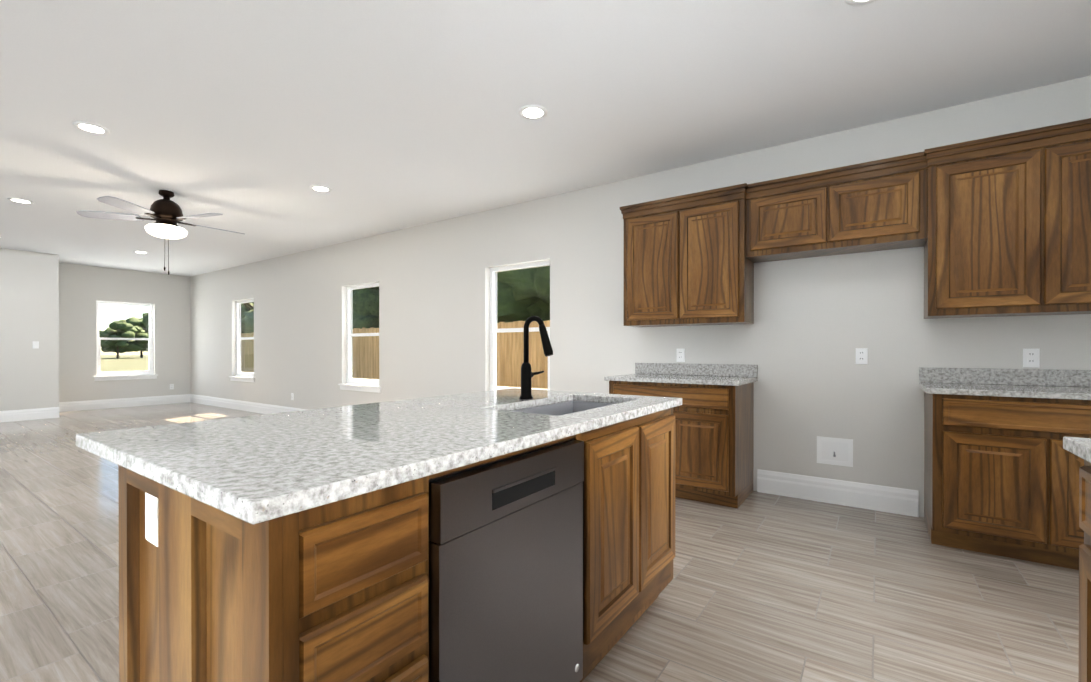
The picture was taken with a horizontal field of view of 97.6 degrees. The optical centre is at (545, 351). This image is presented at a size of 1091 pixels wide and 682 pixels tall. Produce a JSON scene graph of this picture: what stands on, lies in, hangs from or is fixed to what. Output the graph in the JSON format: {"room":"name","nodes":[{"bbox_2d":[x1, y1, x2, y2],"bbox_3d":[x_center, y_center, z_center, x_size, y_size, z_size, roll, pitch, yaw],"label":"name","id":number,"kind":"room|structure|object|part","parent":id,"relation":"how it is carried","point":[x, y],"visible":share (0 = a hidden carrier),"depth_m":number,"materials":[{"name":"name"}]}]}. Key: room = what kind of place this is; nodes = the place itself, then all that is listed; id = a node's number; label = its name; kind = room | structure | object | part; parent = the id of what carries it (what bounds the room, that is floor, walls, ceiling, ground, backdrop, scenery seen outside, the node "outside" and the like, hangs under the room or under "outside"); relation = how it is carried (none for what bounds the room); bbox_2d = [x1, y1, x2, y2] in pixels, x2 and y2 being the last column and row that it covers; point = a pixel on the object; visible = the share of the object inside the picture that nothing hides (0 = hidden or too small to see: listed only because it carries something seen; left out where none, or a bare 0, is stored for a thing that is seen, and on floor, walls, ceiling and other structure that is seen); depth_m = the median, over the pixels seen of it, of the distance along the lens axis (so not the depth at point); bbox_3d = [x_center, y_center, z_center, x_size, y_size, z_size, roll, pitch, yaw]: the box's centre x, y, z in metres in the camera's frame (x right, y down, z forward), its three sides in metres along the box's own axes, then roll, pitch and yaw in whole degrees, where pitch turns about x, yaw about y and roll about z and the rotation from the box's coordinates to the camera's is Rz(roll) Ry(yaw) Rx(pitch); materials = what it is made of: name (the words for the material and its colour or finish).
{"room":"kitchen","nodes":[
{"label":"kitchen","id":0,"kind":"room"},
{"bbox_2d":[0,248,58,410],"bbox_3d":[-10.330,-0.257,5.838,1.000,2.740,6.050,0,0,35],"label":"wall","id":1,"kind":"structure","parent":0,"point":[29,309],"depth_m":7.75,"materials":[{"name":"white paint"}]},
{"bbox_2d":[0,407,58,421],"bbox_3d":[-9.912,1.025,5.551,0.017,0.178,6.050,0,0,35],"label":"baseboard","id":2,"kind":"structure","parent":1,"relation":"attached to","point":[26,414],"depth_m":7.75,"materials":[{"name":"white wood"}]},
{"bbox_2d":[32,341,38,347],"bbox_3d":[-8.339,-0.114,7.808,0.012,0.116,0.072,0,0,35],"label":"light switch","id":3,"kind":"object","parent":1,"relation":"attached to","point":[35,344],"visible":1,"depth_m":7.80,"materials":[{"name":"white plastic"}]},
{"bbox_2d":[59,263,190,401],"bbox_3d":[-10.220,-0.261,7.010,0.160,2.740,8.420,0,0,35],"label":"wall","id":4,"kind":"structure","parent":0,"point":[83,289],"depth_m":9.43,"materials":[{"name":"grey paint"}]},
{"bbox_2d":[59,394,189,411],"bbox_3d":[-8.371,1.011,9.511,0.017,0.178,2.210,0,0,35],"label":"baseboard","id":5,"kind":"structure","parent":4,"relation":"attached to","point":[109,403],"depth_m":9.46,"materials":[{"name":"white wood"}]},
{"bbox_2d":[93,301,157,380],"bbox_3d":[-8.409,-0.218,9.564,0.180,1.545,0.990,0,0,35],"label":"window","id":6,"kind":"structure","parent":4,"relation":"in","point":[123,375],"depth_m":9.56,"materials":[{"name":"white plastic"}]},
{"label":"glass","id":7,"kind":"part","parent":6,"relation":"part of","materials":[{"name":"clear glass"}]},
{"bbox_2d":[0,402,1078,681],"bbox_3d":[-4.079,1.173,2.832,15.020,0.100,8.580,0,0,35],"label":"floor","id":8,"kind":"structure","parent":0,"point":[760,586],"depth_m":2.22,"materials":[{"name":"beige wood"}]},
{"bbox_2d":[118,396,681,681],"bbox_3d":[-0.195,0.685,1.626,0.729,0.885,1.755,0,0,35],"label":"kitchen island","id":9,"kind":"object","parent":8,"relation":"on","point":[525,533],"depth_m":1.03,"materials":[{"name":"brown wood"}]},
{"bbox_2d":[145,492,158,546],"bbox_3d":[-0.850,0.354,1.030,0.072,0.116,0.008,0,0,35],"label":"outlet","id":10,"kind":"object","parent":9,"relation":"attached to","point":[151,519],"visible":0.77,"depth_m":1.02,"materials":[{"name":"white plastic"}]},
{"bbox_2d":[76,388,681,527],"bbox_3d":[-0.296,0.246,1.695,0.973,0.072,1.810,0,0,35],"label":"island countertop","id":11,"kind":"structure","parent":9,"relation":"on","point":[241,469],"depth_m":1.11,"materials":[{"name":"white stone"}]},
{"bbox_2d":[519,316,552,398],"bbox_3d":[-0.015,0.025,2.123,0.171,0.366,0.152,0,0,35],"label":"faucet","id":12,"kind":"object","parent":11,"relation":"on","point":[526,374],"depth_m":2.10,"materials":[{"name":"black metal"}]},
{"bbox_2d":[513,401,612,415],"bbox_3d":[0.088,0.348,1.961,0.384,0.211,0.704,0,0,35],"label":"sink","id":13,"kind":"object","parent":11,"relation":"in","point":[557,408],"depth_m":2.23,"materials":[{"name":"grey metal"}]},
{"bbox_2d":[429,438,583,681],"bbox_3d":[-0.332,0.690,1.404,0.699,0.853,0.576,0,0,35],"label":"dishwasher","id":14,"kind":"object","parent":9,"relation":"in","point":[506,531],"depth_m":1.16,"materials":[{"name":"grey metal"}]},
{"bbox_2d":[604,363,757,508],"bbox_3d":[1.091,0.611,3.873,1.050,1.017,0.630,0,0,35],"label":"base cabinet","id":15,"kind":"object","parent":8,"relation":"on","point":[713,413],"visible":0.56,"depth_m":3.52,"materials":[{"name":"brown wood"}]},
{"bbox_2d":[924,391,1090,569],"bbox_3d":[2.768,0.681,2.711,0.930,0.885,0.620,0,0,35],"label":"base cabinet","id":16,"kind":"object","parent":8,"relation":"on","point":[1002,466],"depth_m":2.56,"materials":[{"name":"brown wood"}]},
{"bbox_2d":[919,383,1090,398],"bbox_3d":[3.204,0.223,2.399,2.060,0.032,0.630,0,0,35],"label":"countertop","id":17,"kind":"structure","parent":16,"relation":"on","point":[983,388],"depth_m":2.69,"materials":[{"name":"grey stone"}]},
{"bbox_2d":[1063,436,1090,681],"bbox_3d":[0.701,0.675,-0.227,0.650,0.917,3.030,0,0,35],"label":"base cabinet","id":18,"kind":"object","parent":8,"relation":"on","point":[1079,447],"depth_m":1.10,"materials":[{"name":"brown wood"}]},
{"bbox_2d":[0,0,1090,276],"bbox_3d":[-4.079,-1.677,2.822,15.020,0.120,8.580,0,0,35],"label":"ceiling","id":19,"kind":"structure","parent":0,"point":[252,120],"depth_m":3.00,"materials":[{"name":"white paint"}]},
{"bbox_2d":[7,198,33,203],"bbox_3d":[-5.631,-1.620,5.124,0.196,0.008,0.196,0,0,35],"label":"recessed light","id":20,"kind":"object","parent":19,"relation":"in","point":[19,200],"visible":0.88,"depth_m":5.11,"materials":[{"name":"white plastic"}]},
{"bbox_2d":[72,121,109,134],"bbox_3d":[-3.278,-1.614,3.447,0.196,0.008,0.196,0,0,35],"label":"recessed light","id":21,"kind":"object","parent":19,"relation":"in","point":[91,127],"visible":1,"depth_m":3.44,"materials":[{"name":"white plastic"}]},
{"bbox_2d":[76,190,243,274],"bbox_3d":[-3.808,-1.204,4.887,1.372,0.840,1.325,0,0,35],"label":"ceiling fan","id":22,"kind":"object","parent":19,"relation":"hanging from","point":[165,213],"visible":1,"depth_m":4.73,"materials":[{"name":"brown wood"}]},
{"bbox_2d":[310,185,331,191],"bbox_3d":[-2.230,-1.619,4.740,0.196,0.008,0.196,0,0,35],"label":"recessed light","id":23,"kind":"object","parent":19,"relation":"in","point":[319,188],"visible":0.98,"depth_m":4.72,"materials":[{"name":"white plastic"}]},
{"bbox_2d":[519,105,547,119],"bbox_3d":[-0.084,-1.613,3.220,0.196,0.008,0.196,0,0,35],"label":"recessed light","id":24,"kind":"object","parent":19,"relation":"in","point":[533,112],"visible":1,"depth_m":3.21,"materials":[{"name":"white plastic"}]},
{"bbox_2d":[844,0,875,5],"bbox_3d":[1.441,-1.610,2.120,0.196,0.008,0.196,0,0,35],"label":"recessed light","id":25,"kind":"object","parent":19,"relation":"in","point":[856,2],"visible":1,"depth_m":2.19,"materials":[{"name":"white plastic"}]},
{"bbox_2d":[190,76,1090,516],"bbox_3d":[-1.671,-0.259,6.281,15.020,2.740,0.160,0,0,35],"label":"wall","id":26,"kind":"structure","parent":0,"point":[808,330],"depth_m":4.24,"materials":[{"name":"grey paint"}]},
{"bbox_2d":[229,299,254,381],"bbox_3d":[-5.681,-0.216,9.045,0.990,1.545,0.180,0,0,35],"label":"window","id":27,"kind":"structure","parent":26,"relation":"in","point":[244,376],"depth_m":9.25,"materials":[{"name":"white plastic"}]},
{"label":"glass","id":28,"kind":"part","parent":27,"relation":"part of","materials":[{"name":"clear glass"}]},
{"bbox_2d":[190,394,307,413],"bbox_3d":[-3.458,1.018,7.421,10.470,0.178,0.017,0,0,35],"label":"baseboard","id":29,"kind":"structure","parent":26,"relation":"attached to","point":[261,408],"depth_m":8.99,"materials":[{"name":"white wood"}]},
{"bbox_2d":[338,283,380,392],"bbox_3d":[-2.645,-0.209,6.930,0.990,1.545,0.180,0,0,35],"label":"window","id":30,"kind":"structure","parent":26,"relation":"in","point":[364,385],"depth_m":7.09,"materials":[{"name":"white plastic"}]},
{"label":"glass","id":31,"kind":"part","parent":30,"relation":"part of","materials":[{"name":"clear glass"}]},
{"bbox_2d":[490,260,549,390],"bbox_3d":[-0.291,-0.203,5.289,0.990,1.545,0.180,0,0,35],"label":"window","id":32,"kind":"structure","parent":26,"relation":"in","point":[494,330],"depth_m":5.52,"materials":[{"name":"white plastic"}]},
{"bbox_2d":[620,194,687,326],"bbox_3d":[0.996,-0.738,4.106,0.563,1.024,0.350,0,0,35],"label":"upper cabinet","id":33,"kind":"object","parent":26,"relation":"attached to","point":[656,231],"depth_m":3.95,"materials":[{"name":"brown wood"}]},
{"bbox_2d":[676,349,684,361],"bbox_3d":[1.185,0.028,4.188,0.072,0.116,0.008,0,0,35],"label":"electrical outlet","id":34,"kind":"object","parent":26,"relation":"attached to","point":[680,355],"visible":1,"depth_m":4.19,"materials":[{"name":"white plastic"}]},
{"bbox_2d":[688,183,755,325],"bbox_3d":[1.347,-0.738,3.861,0.563,1.024,0.350,0,0,35],"label":"upper cabinet","id":35,"kind":"object","parent":26,"relation":"attached to","point":[720,273],"depth_m":3.67,"materials":[{"name":"brown wood"}]},
{"bbox_2d":[748,167,843,262],"bbox_3d":[1.836,-0.981,3.541,0.604,0.534,0.315,0,0,35],"label":"upper cabinet","id":36,"kind":"object","parent":26,"relation":"attached to","point":[797,216],"depth_m":3.40,"materials":[{"name":"brown wood"}]},
{"bbox_2d":[817,436,852,466],"bbox_3d":[2.133,0.736,3.523,0.230,0.200,0.020,0,0,35],"label":"outlet box","id":37,"kind":"object","parent":26,"relation":"attached to","point":[835,451],"visible":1,"depth_m":3.53,"materials":[{"name":"white plastic"}]},
{"bbox_2d":[757,469,918,516],"bbox_3d":[2.117,1.032,3.536,1.020,0.178,0.017,0,0,35],"label":"baseboard","id":38,"kind":"structure","parent":26,"relation":"attached to","point":[895,500],"depth_m":3.50,"materials":[{"name":"white wood"}]},
{"bbox_2d":[856,348,867,363],"bbox_3d":[2.272,0.031,3.431,0.072,0.116,0.008,0,0,35],"label":"electrical outlet","id":39,"kind":"object","parent":26,"relation":"attached to","point":[861,355],"visible":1,"depth_m":3.43,"materials":[{"name":"white plastic"}]},
{"bbox_2d":[840,152,923,253],"bbox_3d":[2.221,-0.981,3.272,0.604,0.534,0.315,0,0,35],"label":"upper cabinet","id":40,"kind":"object","parent":26,"relation":"attached to","point":[882,201],"depth_m":3.11,"materials":[{"name":"brown wood"}]},
{"bbox_2d":[920,123,1063,318],"bbox_3d":[2.692,-0.734,2.924,0.567,1.024,0.350,0,0,35],"label":"upper cabinet","id":41,"kind":"object","parent":26,"relation":"attached to","point":[997,226],"depth_m":2.77,"materials":[{"name":"brown wood"}]},
{"bbox_2d":[919,367,1090,386],"bbox_3d":[3.378,0.157,2.649,2.060,0.099,0.022,0,0,35],"label":"backsplash","id":42,"kind":"structure","parent":26,"relation":"attached to","point":[1037,377],"depth_m":2.98,"materials":[{"name":"grey stone"}]},
{"bbox_2d":[1023,349,1039,367],"bbox_3d":[2.985,0.038,2.933,0.072,0.116,0.008,0,0,35],"label":"electrical outlet","id":43,"kind":"object","parent":26,"relation":"attached to","point":[1031,357],"visible":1,"depth_m":2.93,"materials":[{"name":"white plastic"}]},
{"bbox_2d":[1056,118,1090,314],"bbox_3d":[3.047,-0.733,2.676,0.567,1.024,0.350,0,0,35],"label":"upper cabinet","id":44,"kind":"object","parent":26,"relation":"attached to","point":[1077,134],"depth_m":2.58,"materials":[{"name":"brown wood"}]},
{"label":"outside","id":45,"kind":"structure","parent":0,"visible":0},
{"bbox_2d":[101,355,147,371],"bbox_3d":[-43.597,1.236,42.408,200.000,0.200,140.000,0,0,35],"label":"ground","id":46,"kind":"structure","parent":45,"point":[111,364],"depth_m":46.23,"materials":[{"name":"yellow sand"}]},
{"bbox_2d":[99,322,148,358],"bbox_3d":[-66.146,-1.827,74.288,6.995,5.704,7.657,0,0,35],"label":"tree","id":47,"kind":"object","parent":46,"relation":"on","point":[130,345],"depth_m":73.61,"materials":[{"name":"green plant"}]},
{"bbox_2d":[110,317,147,357],"bbox_3d":[-69.215,-2.487,81.498,7.779,6.973,8.631,0,0,35],"label":"tree","id":48,"kind":"object","parent":46,"relation":"on","point":[137,322],"depth_m":80.31,"materials":[{"name":"green plant"}]},
{"bbox_2d":[142,313,147,328],"bbox_3d":[-20.141,-2.439,28.668,6.807,7.244,5.564,0,0,35],"label":"tree","id":49,"kind":"object","parent":46,"relation":"on","point":[145,320],"depth_m":27.90,"materials":[{"name":"green plant"}]},
{"bbox_2d":[241,302,253,332],"bbox_3d":[-12.376,-2.592,22.617,7.500,7.593,4.496,0,0,35],"label":"tree","id":50,"kind":"object","parent":46,"relation":"on","point":[245,307],"depth_m":20.92,"materials":[{"name":"green plant"}]},
{"bbox_2d":[353,287,378,328],"bbox_3d":[-4.549,-2.261,17.554,7.419,6.965,5.174,0,0,35],"label":"tree","id":51,"kind":"object","parent":46,"relation":"on","point":[364,298],"depth_m":16.16,"materials":[{"name":"green plant"}]},
{"bbox_2d":[241,320,549,388],"bbox_3d":[-2.168,0.239,12.589,34.073,2.000,0.060,0,0,35],"label":"fence","id":52,"kind":"object","parent":46,"relation":"on","point":[506,361],"depth_m":11.75,"materials":[{"name":"brown wood"}]},
{"bbox_2d":[497,267,549,322],"bbox_3d":[-0.299,-2.738,15.120,7.573,7.937,5.890,0,0,35],"label":"tree","id":53,"kind":"object","parent":46,"relation":"on","point":[507,307],"depth_m":12.61,"materials":[{"name":"green plant"}]},
{"bbox_2d":[533,266,549,303],"bbox_3d":[2.992,-2.505,12.524,6.690,7.489,5.539,0,0,35],"label":"tree","id":54,"kind":"object","parent":46,"relation":"on","point":[542,294],"depth_m":11.73,"materials":[{"name":"green plant"}]}
]}

